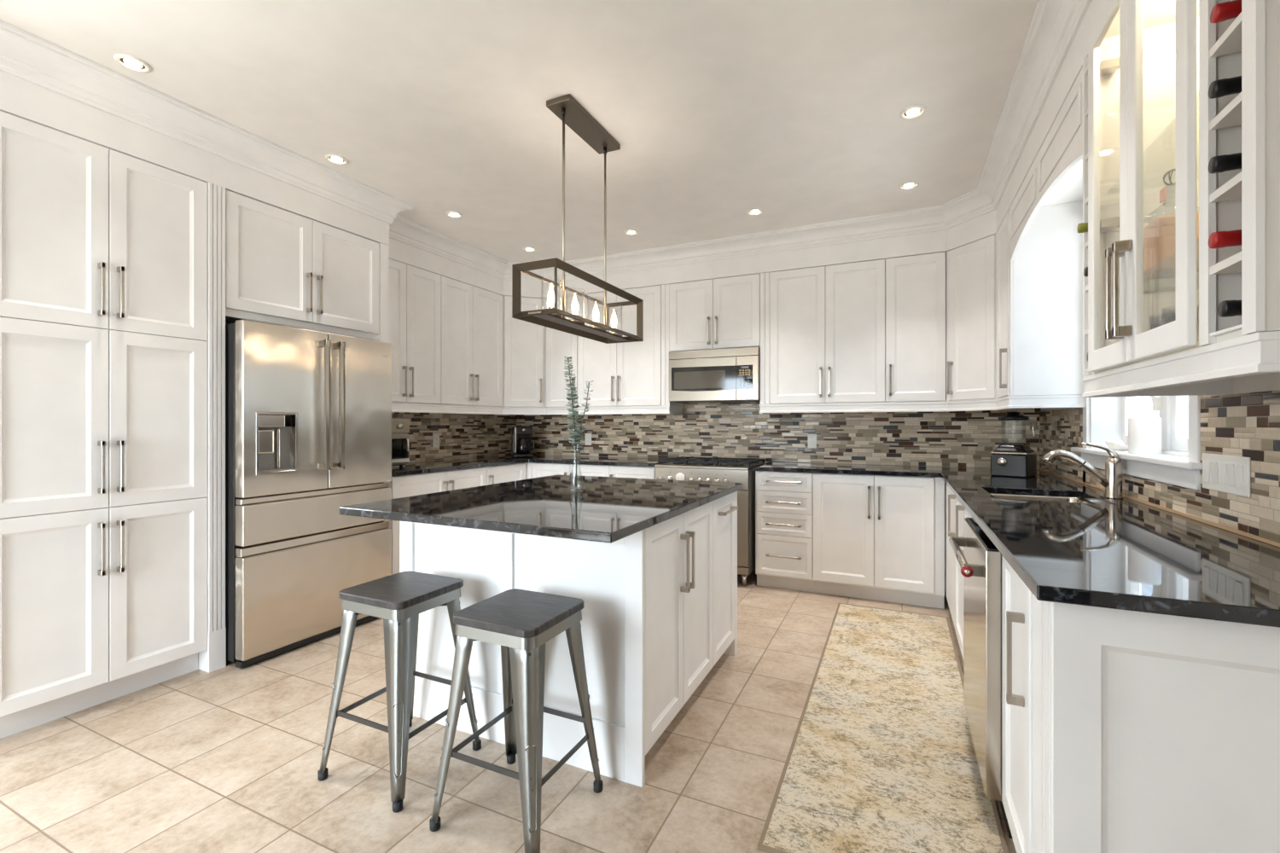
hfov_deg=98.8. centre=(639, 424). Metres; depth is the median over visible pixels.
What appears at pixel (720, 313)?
upper cabinet
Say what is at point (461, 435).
backsplash
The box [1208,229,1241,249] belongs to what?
wine bottle
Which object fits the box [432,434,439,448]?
wall outlet
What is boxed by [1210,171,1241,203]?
shelf
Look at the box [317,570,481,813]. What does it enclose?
bar stool
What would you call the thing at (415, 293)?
upper cabinet
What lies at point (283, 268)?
upper cabinet
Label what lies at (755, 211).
recessed light
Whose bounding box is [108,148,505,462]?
wall
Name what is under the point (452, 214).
recessed light
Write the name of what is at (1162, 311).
hinge
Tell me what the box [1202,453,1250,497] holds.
switch plate
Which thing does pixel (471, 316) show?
upper cabinet
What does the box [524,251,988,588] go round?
wall
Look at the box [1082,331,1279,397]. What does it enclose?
trim
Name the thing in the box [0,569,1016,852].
floor
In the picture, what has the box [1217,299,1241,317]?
wine bottle
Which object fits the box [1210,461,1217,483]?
rocker switch
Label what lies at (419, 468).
countertop
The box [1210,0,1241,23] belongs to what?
wine bottle
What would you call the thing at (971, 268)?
upper cabinet
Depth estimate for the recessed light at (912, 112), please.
2.63 m
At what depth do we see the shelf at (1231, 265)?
1.05 m
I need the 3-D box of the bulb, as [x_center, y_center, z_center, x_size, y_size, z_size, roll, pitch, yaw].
[-0.271,-0.545,2.737,0.096,0.144,0.852,0,0,25]
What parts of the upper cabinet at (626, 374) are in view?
door, handle, handle, door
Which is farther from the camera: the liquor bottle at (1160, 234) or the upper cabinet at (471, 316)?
the upper cabinet at (471, 316)
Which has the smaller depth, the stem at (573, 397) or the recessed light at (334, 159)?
the stem at (573, 397)
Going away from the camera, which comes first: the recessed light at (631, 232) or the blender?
the blender
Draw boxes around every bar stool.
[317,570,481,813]
[429,588,603,852]
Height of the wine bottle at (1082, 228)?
0.076 m
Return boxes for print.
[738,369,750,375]
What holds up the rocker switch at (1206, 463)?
attached to the switch plate at (1231, 474)
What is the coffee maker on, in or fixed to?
on the countertop at (419, 468)
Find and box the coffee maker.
[511,426,534,458]
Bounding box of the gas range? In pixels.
[654,456,766,586]
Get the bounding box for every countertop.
[339,474,742,543]
[391,454,673,476]
[751,461,1279,628]
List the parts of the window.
sill, sash, casing, sash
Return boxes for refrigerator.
[225,320,391,669]
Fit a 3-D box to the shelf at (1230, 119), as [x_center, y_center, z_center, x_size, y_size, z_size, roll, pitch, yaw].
[1.251,-0.588,0.959,0.333,0.016,0.117,0,0,25]
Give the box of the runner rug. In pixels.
[757,603,1008,852]
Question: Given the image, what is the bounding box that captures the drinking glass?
[1148,314,1152,330]
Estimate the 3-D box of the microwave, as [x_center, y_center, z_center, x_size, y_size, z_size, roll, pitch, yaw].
[0.668,-0.404,4.682,0.770,0.426,0.360,0,0,25]
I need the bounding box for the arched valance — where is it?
[1009,66,1082,262]
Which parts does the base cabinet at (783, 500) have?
handle, handle, handle, handle, drawer, drawer, drawer, drawer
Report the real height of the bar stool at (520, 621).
0.651 m
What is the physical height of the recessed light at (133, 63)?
0.008 m
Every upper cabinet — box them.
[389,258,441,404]
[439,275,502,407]
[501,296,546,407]
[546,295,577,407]
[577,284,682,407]
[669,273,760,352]
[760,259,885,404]
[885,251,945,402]
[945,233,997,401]
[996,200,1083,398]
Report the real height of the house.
9.000 m
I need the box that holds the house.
[1140,395,1188,437]
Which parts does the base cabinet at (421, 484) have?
door, handle, handle, door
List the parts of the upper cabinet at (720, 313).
door, handle, handle, door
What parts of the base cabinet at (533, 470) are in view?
door, door, door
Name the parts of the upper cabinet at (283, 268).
door, handle, handle, door, panel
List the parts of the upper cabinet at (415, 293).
door, handle, handle, door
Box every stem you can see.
[564,356,583,486]
[570,380,593,486]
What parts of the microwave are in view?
door, door glass, control panel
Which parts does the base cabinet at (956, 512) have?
handle, door, handle, door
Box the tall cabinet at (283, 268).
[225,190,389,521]
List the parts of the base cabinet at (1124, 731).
handle, door, panel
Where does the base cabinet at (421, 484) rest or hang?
on the floor
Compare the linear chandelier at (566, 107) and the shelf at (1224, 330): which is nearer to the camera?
the shelf at (1224, 330)
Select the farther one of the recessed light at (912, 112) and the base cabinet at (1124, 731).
the recessed light at (912, 112)
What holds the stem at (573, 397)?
in the flower vase
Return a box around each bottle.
[1076,222,1087,232]
[1083,267,1087,276]
[1143,168,1198,279]
[1208,75,1241,98]
[1208,152,1241,174]
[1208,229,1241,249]
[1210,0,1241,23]
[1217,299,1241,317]
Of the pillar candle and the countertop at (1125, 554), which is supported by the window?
the pillar candle
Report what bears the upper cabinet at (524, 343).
attached to the wall at (943, 252)
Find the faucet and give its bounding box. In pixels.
[1041,442,1123,499]
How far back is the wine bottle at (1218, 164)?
1.02 m
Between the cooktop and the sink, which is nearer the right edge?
the sink
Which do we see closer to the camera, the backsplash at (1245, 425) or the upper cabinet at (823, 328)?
the backsplash at (1245, 425)
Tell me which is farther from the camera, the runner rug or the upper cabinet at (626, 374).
the upper cabinet at (626, 374)
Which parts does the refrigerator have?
dispenser frame, door, grip rail, grip rail, drawer, drawer, handle, handle, door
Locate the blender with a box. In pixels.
[990,412,1036,477]
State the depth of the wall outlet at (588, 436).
5.44 m
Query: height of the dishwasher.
0.872 m
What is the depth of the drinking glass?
1.54 m
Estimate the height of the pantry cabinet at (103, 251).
2.450 m
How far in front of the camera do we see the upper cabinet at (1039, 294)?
3.00 m
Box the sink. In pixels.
[989,493,1093,503]
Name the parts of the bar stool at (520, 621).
leg, leg, seat, seat frame, leg, leg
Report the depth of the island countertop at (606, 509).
2.16 m
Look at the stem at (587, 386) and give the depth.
2.61 m
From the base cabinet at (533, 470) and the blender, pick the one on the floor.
the base cabinet at (533, 470)
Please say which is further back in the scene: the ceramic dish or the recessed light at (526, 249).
the recessed light at (526, 249)
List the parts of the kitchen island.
panel, door, handle, handle, door, door, handle, corner post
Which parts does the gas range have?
control panel, oven door, kick plate, leg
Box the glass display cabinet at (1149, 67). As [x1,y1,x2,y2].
[1082,0,1279,376]
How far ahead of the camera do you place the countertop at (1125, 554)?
1.39 m
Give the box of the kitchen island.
[400,491,738,787]
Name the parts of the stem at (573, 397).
stem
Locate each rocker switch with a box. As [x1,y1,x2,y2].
[1203,460,1210,482]
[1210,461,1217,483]
[1219,462,1226,485]
[1226,463,1234,487]
[1234,464,1243,488]
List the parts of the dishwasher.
handle, door, toe panel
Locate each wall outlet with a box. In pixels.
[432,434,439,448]
[585,433,591,445]
[807,434,816,448]
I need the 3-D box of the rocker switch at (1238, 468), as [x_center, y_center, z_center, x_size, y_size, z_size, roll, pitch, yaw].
[1.733,0.151,1.586,0.006,0.068,0.033,0,0,25]
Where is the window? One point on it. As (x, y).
(1109, 416)
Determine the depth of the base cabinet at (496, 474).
4.78 m
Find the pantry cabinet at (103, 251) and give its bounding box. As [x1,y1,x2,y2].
[0,110,207,738]
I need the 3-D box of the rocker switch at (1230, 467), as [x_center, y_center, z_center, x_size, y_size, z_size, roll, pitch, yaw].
[1.753,0.151,1.628,0.006,0.068,0.033,0,0,25]
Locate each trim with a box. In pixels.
[0,0,1091,283]
[198,181,225,673]
[391,402,683,414]
[758,395,1084,413]
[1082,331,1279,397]
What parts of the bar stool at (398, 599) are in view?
leg, leg, seat, seat frame, leg, leg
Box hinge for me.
[1161,306,1198,341]
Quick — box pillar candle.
[1128,416,1161,454]
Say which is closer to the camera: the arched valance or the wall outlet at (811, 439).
the arched valance
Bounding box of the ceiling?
[0,0,1038,262]
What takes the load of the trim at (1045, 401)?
attached to the upper cabinet at (823, 328)
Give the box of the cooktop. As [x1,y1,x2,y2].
[654,460,766,470]
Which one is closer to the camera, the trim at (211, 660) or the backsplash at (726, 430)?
the trim at (211, 660)
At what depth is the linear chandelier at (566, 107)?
2.64 m
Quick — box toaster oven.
[391,418,409,466]
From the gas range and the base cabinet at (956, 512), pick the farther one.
the gas range
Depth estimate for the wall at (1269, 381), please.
1.56 m
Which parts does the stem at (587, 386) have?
stem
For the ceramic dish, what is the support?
on the window
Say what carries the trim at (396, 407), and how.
attached to the upper cabinet at (626, 374)
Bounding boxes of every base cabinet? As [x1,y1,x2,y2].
[389,467,487,575]
[485,463,526,484]
[526,462,654,479]
[755,471,814,593]
[812,472,944,609]
[946,485,971,658]
[1001,555,1279,852]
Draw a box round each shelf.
[1210,11,1241,58]
[1210,92,1241,130]
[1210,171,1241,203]
[1210,251,1241,275]
[1210,324,1241,336]
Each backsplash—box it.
[391,412,515,462]
[515,401,1041,469]
[1038,389,1279,547]
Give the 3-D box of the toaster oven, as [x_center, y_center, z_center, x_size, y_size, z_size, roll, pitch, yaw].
[-1.920,0.141,4.026,0.333,0.360,0.355,0,0,25]
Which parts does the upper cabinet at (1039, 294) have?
door, handle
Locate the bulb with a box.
[528,287,628,341]
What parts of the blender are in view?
knob, lid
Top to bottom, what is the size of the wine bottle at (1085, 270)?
0.076 m
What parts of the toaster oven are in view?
knob, door, control panel, handle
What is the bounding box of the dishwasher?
[948,517,1012,838]
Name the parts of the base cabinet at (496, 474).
handle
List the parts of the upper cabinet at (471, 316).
door, handle, handle, door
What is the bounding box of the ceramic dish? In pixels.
[1105,439,1128,450]
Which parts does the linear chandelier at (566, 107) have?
lamp shade, rod, lamp shade, frame, rod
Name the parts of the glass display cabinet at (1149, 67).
glass door, handle, handle, glass door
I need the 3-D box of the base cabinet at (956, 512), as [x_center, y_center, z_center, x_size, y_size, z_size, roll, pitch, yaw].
[1.943,0.797,2.779,0.656,0.888,1.515,0,0,25]
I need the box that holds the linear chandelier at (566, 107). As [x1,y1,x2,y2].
[512,93,643,343]
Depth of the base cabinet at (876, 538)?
3.79 m
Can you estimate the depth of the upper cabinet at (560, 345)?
5.21 m
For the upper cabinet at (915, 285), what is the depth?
3.92 m
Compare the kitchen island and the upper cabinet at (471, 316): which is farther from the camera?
the upper cabinet at (471, 316)
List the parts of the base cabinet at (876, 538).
door, handle, handle, door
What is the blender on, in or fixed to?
on the countertop at (1125, 554)
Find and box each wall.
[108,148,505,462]
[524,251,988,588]
[1041,372,1279,491]
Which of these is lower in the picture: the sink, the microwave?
the sink
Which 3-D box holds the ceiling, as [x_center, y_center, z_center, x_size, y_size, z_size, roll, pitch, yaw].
[-0.741,-1.549,1.687,5.000,0.100,7.420,0,0,25]
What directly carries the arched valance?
attached to the wall at (1269, 381)
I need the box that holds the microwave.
[669,346,760,403]
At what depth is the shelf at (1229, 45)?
1.05 m
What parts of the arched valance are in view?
panel molding, panel molding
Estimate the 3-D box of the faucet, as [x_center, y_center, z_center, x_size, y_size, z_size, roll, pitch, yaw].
[1.956,0.201,2.428,0.287,0.241,0.064,0,0,25]
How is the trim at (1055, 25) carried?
attached to the wall at (1269, 381)
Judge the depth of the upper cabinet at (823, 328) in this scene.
4.18 m
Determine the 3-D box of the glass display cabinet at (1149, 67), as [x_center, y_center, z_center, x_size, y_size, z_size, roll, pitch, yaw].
[1.398,-0.684,1.317,0.406,1.050,0.975,0,0,25]
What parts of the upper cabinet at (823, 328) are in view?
door, handle, handle, door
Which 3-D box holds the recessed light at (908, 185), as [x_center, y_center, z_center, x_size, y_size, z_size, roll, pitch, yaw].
[1.685,-1.495,3.436,0.116,0.008,0.116,0,0,25]
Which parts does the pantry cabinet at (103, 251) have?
door, door, door, handle, handle, handle, handle, handle, handle, door, door, door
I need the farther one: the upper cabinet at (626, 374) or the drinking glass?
the upper cabinet at (626, 374)
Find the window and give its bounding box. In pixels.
[1070,376,1203,490]
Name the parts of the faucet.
spout, lever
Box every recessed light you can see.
[113,53,151,72]
[325,154,348,164]
[445,210,462,217]
[522,247,535,251]
[623,229,639,235]
[746,208,763,215]
[898,180,919,189]
[899,104,926,119]
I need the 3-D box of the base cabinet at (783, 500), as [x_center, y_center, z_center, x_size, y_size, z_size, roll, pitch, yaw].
[1.175,0.797,4.310,0.420,0.888,0.611,0,0,25]

